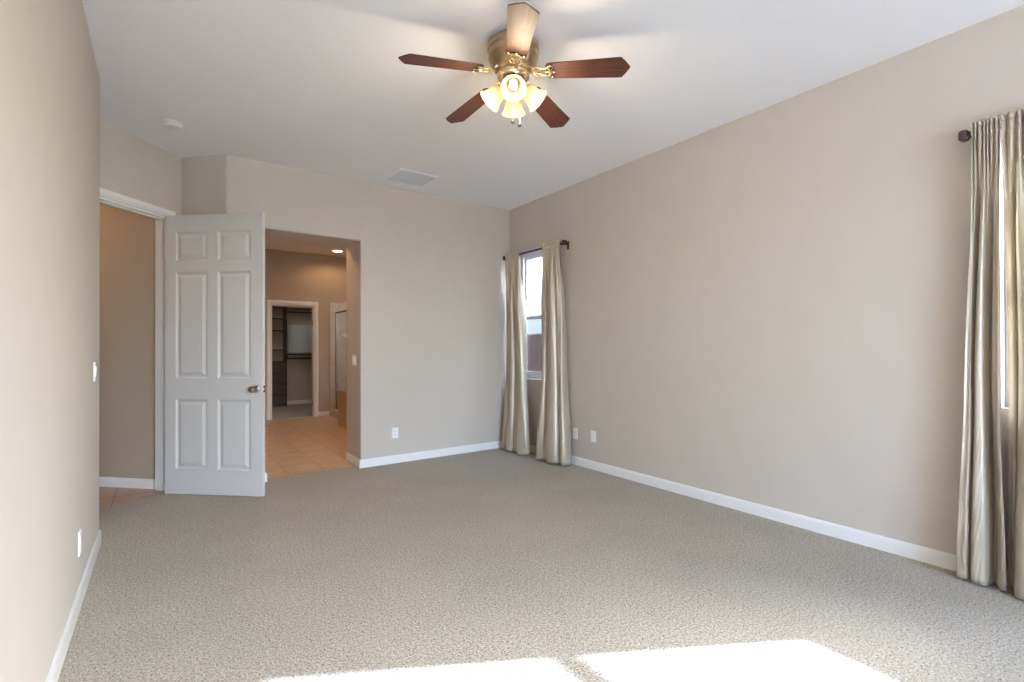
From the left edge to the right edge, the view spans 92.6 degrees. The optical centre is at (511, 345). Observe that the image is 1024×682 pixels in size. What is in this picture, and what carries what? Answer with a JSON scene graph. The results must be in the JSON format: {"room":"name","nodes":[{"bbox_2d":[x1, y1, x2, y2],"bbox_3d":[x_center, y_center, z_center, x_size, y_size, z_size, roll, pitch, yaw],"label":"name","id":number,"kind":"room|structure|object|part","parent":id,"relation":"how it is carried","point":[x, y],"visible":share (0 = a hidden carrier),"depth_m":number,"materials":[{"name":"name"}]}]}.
{"room":"empty bedroom","nodes":[
{"label":"empty bedroom","id":0,"kind":"room"},
{"bbox_2d":[0,0,99,681],"bbox_3d":[-0.914,-0.256,0.214,0.561,3.060,8.207,0,0,-36],"label":"wall","id":1,"kind":"structure","parent":0,"point":[50,79],"depth_m":1.73,"materials":[{"name":"paint"}]},
{"bbox_2d":[45,529,101,681],"bbox_3d":[-0.790,1.230,0.180,0.422,0.088,8.028,0,0,-36],"label":"baseboard","id":2,"kind":"structure","parent":1,"relation":"attached to","point":[53,675],"depth_m":2.20,"materials":[{"name":"white paint"}]},
{"bbox_2d":[78,529,81,556],"bbox_3d":[-2.158,0.986,2.444,0.009,0.117,0.072,0,0,-36],"label":"wall outlet","id":3,"kind":"object","parent":1,"relation":"attached to","point":[80,530],"visible":1,"depth_m":2.42,"materials":[{"name":"white plastic"}]},
{"bbox_2d":[93,362,96,381],"bbox_3d":[-2.532,0.161,2.971,0.012,0.117,0.072,0,0,-36],"label":"light switch","id":4,"kind":"object","parent":1,"relation":"attached to","point":[94,363],"visible":1,"depth_m":2.94,"materials":[{"name":"white plastic"}]},
{"bbox_2d":[99,203,155,478],"bbox_3d":[-4.263,-0.216,4.712,2.209,3.066,0.239,0,0,6],"label":"wall","id":5,"kind":"structure","parent":0,"point":[127,239],"depth_m":4.53,"materials":[{"name":"beige paint"}]},
{"bbox_2d":[99,477,154,488],"bbox_3d":[-4.289,1.273,4.636,2.167,0.088,0.013,0,0,9],"label":"baseboard","id":6,"kind":"structure","parent":5,"relation":"attached to","point":[103,481],"depth_m":4.51,"materials":[{"name":"white paint"}]},
{"bbox_2d":[100,121,167,215],"bbox_3d":[-3.251,-1.459,3.966,0.115,0.595,0.962,0,0,9],"label":"wall","id":7,"kind":"structure","parent":0,"point":[131,166],"depth_m":4.09,"materials":[{"name":"paint"}]},
{"bbox_2d":[100,188,175,490],"bbox_3d":[-3.237,0.036,3.956,0.133,2.535,1.102,0,0,9],"label":"door frame","id":8,"kind":"structure","parent":7,"relation":"attached to","point":[160,219],"depth_m":4.40,"materials":[{"name":"white paint"}]},
{"bbox_2d":[165,213,265,496],"bbox_3d":[-2.593,0.079,4.263,0.940,2.437,0.178,0,0,6],"label":"door","id":9,"kind":"structure","parent":8,"relation":"attached to","point":[215,387],"depth_m":4.25,"materials":[{"name":"grey paint"}]},
{"bbox_3d":[-2.205,0.376,4.165,0.066,0.066,0.071,0,0,6],"label":"knob","id":10,"kind":"part","parent":9,"relation":"part of","materials":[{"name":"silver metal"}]},
{"bbox_2d":[272,305,311,400],"bbox_3d":[-4.783,-0.185,10.049,2.340,3.060,2.370,0,0,-36],"label":"wall","id":11,"kind":"structure","parent":0,"point":[299,371],"depth_m":11.27,"materials":[{"name":"paint"}]},
{"bbox_2d":[287,307,311,312],"bbox_3d":[-4.760,-0.782,11.166,0.760,0.117,0.343,0,0,-36],"label":"shelf","id":12,"kind":"object","parent":11,"relation":"attached to","point":[290,308],"visible":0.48,"depth_m":10.99,"materials":[{"name":"black laminate"}]},
{"bbox_3d":[-4.703,-0.745,11.087,0.760,0.032,0.032,0,0,-36],"label":"hanging rod","id":13,"kind":"part","parent":12,"relation":"part of","materials":[{"name":"brown metal"}]},
{"bbox_2d":[287,399,311,404],"bbox_3d":[-4.844,1.308,11.293,0.750,0.088,0.013,0,0,-36],"label":"baseboard","id":14,"kind":"structure","parent":11,"relation":"attached to","point":[295,401],"depth_m":11.25,"materials":[{"name":"white paint"}]},
{"bbox_2d":[287,354,311,358],"bbox_3d":[-4.756,0.253,11.160,0.760,0.117,0.343,0,0,-36],"label":"shelf","id":15,"kind":"object","parent":11,"relation":"attached to","point":[287,354],"visible":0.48,"depth_m":11.00,"materials":[{"name":"black laminate"}]},
{"bbox_2d":[288,325,311,352],"bbox_3d":[-4.830,-0.149,11.301,0.640,0.637,0.024,0,0,-36],"label":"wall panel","id":16,"kind":"object","parent":15,"relation":"on","point":[299,336],"visible":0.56,"depth_m":11.25,"materials":[{"name":"grey"}]},
{"bbox_3d":[-4.700,0.290,11.081,0.760,0.032,0.032,0,0,-36],"label":"hanging rod","id":17,"kind":"part","parent":15,"relation":"part of","materials":[{"name":"brown metal"}]},
{"bbox_2d":[265,249,346,420],"bbox_3d":[-3.864,-0.191,9.175,3.520,3.066,0.120,0,0,-36],"label":"wall","id":18,"kind":"structure","parent":0,"point":[289,275],"depth_m":9.22,"materials":[{"name":"beige paint"}]},
{"bbox_2d":[267,300,317,419],"bbox_3d":[-4.050,0.261,9.027,0.885,2.150,0.138,0,0,-36],"label":"door frame","id":19,"kind":"structure","parent":18,"relation":"attached to","point":[270,303],"depth_m":9.03,"materials":[{"name":"white paint"}]},
{"bbox_2d":[318,411,329,415],"bbox_3d":[-3.572,1.298,9.290,0.200,0.088,0.013,0,0,-36],"label":"baseboard","id":20,"kind":"structure","parent":18,"relation":"attached to","point":[322,413],"depth_m":9.29,"materials":[{"name":"white paint"}]},
{"bbox_2d":[168,152,508,459],"bbox_3d":[-1.629,-0.222,5.500,3.826,3.060,0.480,0,0,-36],"label":"wall","id":21,"kind":"structure","parent":0,"point":[426,274],"depth_m":5.50,"materials":[{"name":"paint"}]},
{"bbox_2d":[352,355,355,365],"bbox_3d":[-1.740,0.162,5.374,0.012,0.117,0.118,0,0,-36],"label":"light switch","id":22,"kind":"object","parent":21,"relation":"attached to","point":[353,356],"visible":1,"depth_m":5.35,"materials":[{"name":"white plastic"}]},
{"bbox_2d":[392,427,397,438],"bbox_3d":[-1.297,0.973,5.426,0.072,0.117,0.009,0,0,-36],"label":"wall outlet","id":23,"kind":"object","parent":21,"relation":"attached to","point":[394,430],"visible":1,"depth_m":5.42,"materials":[{"name":"white plastic"}]},
{"bbox_2d":[346,441,501,467],"bbox_3d":[-0.962,1.264,5.950,1.950,0.088,0.483,0,0,-36],"label":"baseboard","id":24,"kind":"structure","parent":21,"relation":"attached to","point":[385,460],"depth_m":5.59,"materials":[{"name":"white paint"}]},
{"bbox_2d":[58,403,1023,681],"bbox_3d":[-1.813,1.327,3.991,6.207,0.064,15.420,0,0,-36],"label":"floor","id":25,"kind":"structure","parent":0,"point":[498,564],"depth_m":2.57,"materials":[{"name":"beige carpet"}]},
{"bbox_2d":[272,306,286,405],"bbox_3d":[-5.389,0.246,10.695,0.805,2.200,0.365,0,0,-36],"label":"organizer","id":26,"kind":"object","parent":25,"relation":"on","point":[279,313],"visible":0.35,"depth_m":10.79,"materials":[{"name":"brown wood"}]},
{"bbox_3d":[-5.490,0.247,10.835,0.765,2.200,0.018,0,0,-36],"label":"panel","id":27,"kind":"part","parent":26,"relation":"part of","materials":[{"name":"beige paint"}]},
{"bbox_3d":[-5.386,0.497,10.690,0.763,0.228,0.315,0,0,-36],"label":"drawer","id":28,"kind":"part","parent":26,"relation":"part of","materials":[{"name":"brown wood"}]},
{"bbox_3d":[-5.386,0.732,10.689,0.763,0.228,0.315,0,0,-36],"label":"drawer","id":29,"kind":"part","parent":26,"relation":"part of","materials":[{"name":"brown wood"}]},
{"bbox_3d":[-5.385,0.967,10.687,0.763,0.228,0.315,0,0,-36],"label":"drawer","id":30,"kind":"part","parent":26,"relation":"part of","materials":[{"name":"brown wood"}]},
{"bbox_3d":[-5.384,1.202,10.686,0.763,0.228,0.315,0,0,-36],"label":"drawer","id":31,"kind":"part","parent":26,"relation":"part of","materials":[{"name":"brown wood"}]},
{"bbox_3d":[-5.076,0.247,10.932,0.020,2.200,0.344,0,0,-36],"label":"panel","id":32,"kind":"part","parent":26,"relation":"part of","materials":[{"name":"black laminate"}]},
{"bbox_2d":[329,303,346,417],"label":"door","id":33,"kind":"structure","parent":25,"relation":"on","point":[337,311],"depth_m":9.40,"materials":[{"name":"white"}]},
{"bbox_3d":[-3.028,0.288,8.916,0.030,1.859,1.214,0,0,-36],"label":"metal frame","id":34,"kind":"part","parent":33,"relation":"part of","materials":[{"name":"brown"}]},
{"bbox_2d":[337,389,346,428],"bbox_3d":[-1.727,1.013,7.847,1.565,0.630,1.970,0,0,-36],"label":"bathtub surround","id":35,"kind":"object","parent":25,"relation":"on","point":[342,393],"visible":0.07,"depth_m":7.98,"materials":[{"name":"wood"}]},
{"bbox_2d":[82,0,1023,256],"bbox_3d":[-2.105,-1.836,3.808,7.400,0.150,15.820,0,0,-36],"label":"ceiling","id":36,"kind":"structure","parent":0,"point":[318,86],"depth_m":3.18,"materials":[{"name":"white paint"}]},
{"bbox_2d":[163,119,181,130],"bbox_3d":[-2.682,-1.734,3.862,0.128,0.049,0.128,0,0,-36],"label":"smoke detector","id":37,"kind":"object","parent":36,"relation":"attached to","point":[170,124],"visible":1,"depth_m":3.83,"materials":[{"name":"white plastic"}]},
{"bbox_3d":[-2.682,-1.753,3.862,0.124,0.012,0.124,0,0,-36],"label":"plate","id":38,"kind":"part","parent":37,"relation":"part of","materials":[{"name":"white plastic"}]},
{"bbox_2d":[384,168,437,187],"bbox_3d":[-1.057,-1.749,5.128,0.430,0.015,0.400,0,0,-36],"label":"ceiling vent","id":39,"kind":"object","parent":36,"relation":"in","point":[404,176],"visible":1,"depth_m":5.11,"materials":[{"name":"white metal"}]},
{"bbox_2d":[398,2,629,127],"bbox_3d":[-0.032,-1.516,2.879,1.257,0.515,1.227,0,0,-36],"label":"ceiling fan","id":40,"kind":"object","parent":36,"relation":"hanging from","point":[513,52],"visible":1,"depth_m":2.76,"materials":[{"name":"brown wood"}]},
{"bbox_3d":[-0.388,-1.552,2.690,0.469,0.006,0.150,-6,13,-22],"label":"blade","id":41,"kind":"part","parent":40,"relation":"part of","materials":[{"name":"brown wood"}]},
{"bbox_3d":[-0.268,-1.550,3.178,0.150,0.006,0.469,-14,4,-40],"label":"blade","id":42,"kind":"part","parent":40,"relation":"part of","materials":[{"name":"brown wood"}]},
{"bbox_3d":[-0.120,-1.443,2.856,0.147,0.149,0.142,0,0,-36],"label":"lamp shade","id":43,"kind":"part","parent":40,"relation":"part of","materials":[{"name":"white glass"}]},
{"bbox_3d":[0.004,-1.444,2.722,0.142,0.149,0.147,0,0,-36],"label":"lamp shade","id":44,"kind":"part","parent":40,"relation":"part of","materials":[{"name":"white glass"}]},
{"bbox_3d":[0.013,-1.442,2.979,0.142,0.149,0.147,0,0,-36],"label":"lamp shade","id":45,"kind":"part","parent":40,"relation":"part of","materials":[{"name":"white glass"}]},
{"bbox_3d":[0.007,-1.466,2.751,0.052,0.060,0.058,0,0,-36],"label":"bulb","id":46,"kind":"part","parent":40,"relation":"part of","materials":[{"name":"white glass"}]},
{"bbox_3d":[0.040,-1.555,2.425,0.150,0.006,0.469,11,4,-5],"label":"blade","id":47,"kind":"part","parent":40,"relation":"part of","materials":[{"name":"brown wood"}]},
{"bbox_3d":[0.137,-1.444,2.846,0.147,0.149,0.142,0,0,-36],"label":"lamp shade","id":48,"kind":"part","parent":40,"relation":"part of","materials":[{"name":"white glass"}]},
{"bbox_3d":[0.233,-1.551,3.215,0.150,0.006,0.469,-13,-12,30],"label":"blade","id":49,"kind":"part","parent":40,"relation":"part of","materials":[{"name":"brown wood"}]},
{"bbox_3d":[0.423,-1.554,2.750,0.469,0.006,0.150,5,-10,14],"label":"blade","id":50,"kind":"part","parent":40,"relation":"part of","materials":[{"name":"brown wood"}]},
{"bbox_2d":[509,5,1023,567],"bbox_3d":[2.533,-0.251,2.906,0.170,3.060,8.580,0,0,-36],"label":"wall","id":51,"kind":"structure","parent":0,"point":[766,306],"depth_m":3.44,"materials":[{"name":"paint"}]},
{"bbox_2d":[521,249,542,378],"bbox_3d":[0.389,-0.381,5.984,0.060,1.590,0.840,0,0,-36],"label":"window","id":52,"kind":"structure","parent":51,"relation":"in","point":[525,257],"depth_m":6.27,"materials":[{"name":"white plastic"}]},
{"bbox_3d":[0.399,-0.730,5.994,0.025,0.803,0.750,0,0,-36],"label":"sash","id":53,"kind":"part","parent":52,"relation":"part of","materials":[{"name":"white plastic"}]},
{"bbox_3d":[0.379,-0.003,5.974,0.025,0.734,0.750,0,0,-36],"label":"sash","id":54,"kind":"part","parent":52,"relation":"part of","materials":[{"name":"white plastic"}]},
{"bbox_2d":[503,240,568,260],"bbox_3d":[0.267,-1.107,5.832,0.118,0.090,1.189,0,0,-36],"label":"curtain rod","id":55,"kind":"object","parent":51,"relation":"attached to","point":[564,242],"visible":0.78,"depth_m":5.68,"materials":[{"name":"brown metal"}]},
{"bbox_2d":[502,250,529,454],"bbox_3d":[0.060,0.061,5.987,0.240,2.465,0.544,0,0,-36],"label":"curtain","id":56,"kind":"object","parent":55,"relation":"hanging from","point":[515,433],"visible":1,"depth_m":5.97,"materials":[{"name":"beige fabric"}]},
{"bbox_3d":[0.241,-1.121,5.814,0.025,0.024,1.085,0,0,-36],"label":"rod","id":57,"kind":"part","parent":55,"relation":"part of","materials":[{"name":"black metal"}]},
{"bbox_2d":[536,239,570,465],"bbox_3d":[0.453,0.056,5.438,0.226,2.465,0.484,0,0,-32],"label":"curtain","id":58,"kind":"object","parent":55,"relation":"hanging from","point":[553,443],"visible":1,"depth_m":5.40,"materials":[{"name":"beige fabric"}]},
{"bbox_2d":[573,428,577,438],"bbox_3d":[0.688,0.962,5.332,0.009,0.117,0.072,0,0,-36],"label":"wall outlet","id":59,"kind":"object","parent":51,"relation":"attached to","point":[575,430],"visible":1,"depth_m":5.33,"materials":[{"name":"white plastic"}]},
{"bbox_2d":[591,430,595,442],"bbox_3d":[0.848,0.952,5.109,0.009,0.117,0.072,0,0,-36],"label":"wall outlet","id":60,"kind":"object","parent":51,"relation":"attached to","point":[593,433],"visible":1,"depth_m":5.10,"materials":[{"name":"white plastic"}]},
{"bbox_2d":[530,445,1007,585],"bbox_3d":[2.463,1.235,2.844,0.013,0.088,8.580,0,0,-36],"label":"baseboard","id":61,"kind":"structure","parent":51,"relation":"attached to","point":[901,548],"depth_m":3.48,"materials":[{"name":"white paint"}]},
{"bbox_2d":[958,124,1000,141],"bbox_3d":[2.906,-1.137,2.138,0.118,0.090,1.429,0,0,-36],"label":"curtain rod","id":62,"kind":"object","parent":51,"relation":"attached to","point":[964,135],"visible":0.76,"depth_m":2.66,"materials":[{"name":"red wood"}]},
{"bbox_2d":[956,114,1006,590],"bbox_3d":[2.521,0.033,2.625,0.149,2.465,0.194,0,0,-36],"label":"curtain","id":63,"kind":"object","parent":62,"relation":"hanging from","point":[981,555],"visible":1,"depth_m":2.60,"materials":[{"name":"beige fabric"}]},
{"bbox_2d":[1001,108,1023,599],"bbox_3d":[2.644,0.031,2.424,0.180,2.465,0.288,0,0,-36],"label":"curtain","id":64,"kind":"object","parent":62,"relation":"hanging from","point":[1012,124],"visible":1,"depth_m":2.52,"materials":[{"name":"beige fabric"}]},
{"bbox_2d":[1004,219,1008,406],"bbox_3d":[2.996,-0.436,2.335,0.060,1.540,0.910,0,0,-36],"label":"window","id":65,"kind":"structure","parent":51,"relation":"in","point":[1006,326],"depth_m":2.68,"materials":[{"name":"white glass"}]},
{"label":"outside","id":66,"kind":"structure","parent":0,"visible":0},
{"bbox_3d":[9.121,1.686,7.732,16.164,0.200,30.000,0,0,-36],"label":"yard","id":67,"kind":"structure","parent":66,"visible":0},
{"bbox_2d":[527,257,541,333],"bbox_3d":[4.252,-1.278,11.037,6.850,5.800,15.800,0,0,-36],"label":"house","id":68,"kind":"structure","parent":67,"relation":"on","point":[534,326],"depth_m":11.15,"materials":[{"name":"beige paint"}]},
{"bbox_2d":[527,333,541,371],"bbox_3d":[1.913,0.667,7.341,0.150,1.880,12.131,0,0,-36],"label":"wooden fence","id":69,"kind":"object","parent":67,"relation":"on","point":[534,341],"visible":0.02,"depth_m":9.30,"materials":[{"name":"brown wood"}]}
]}

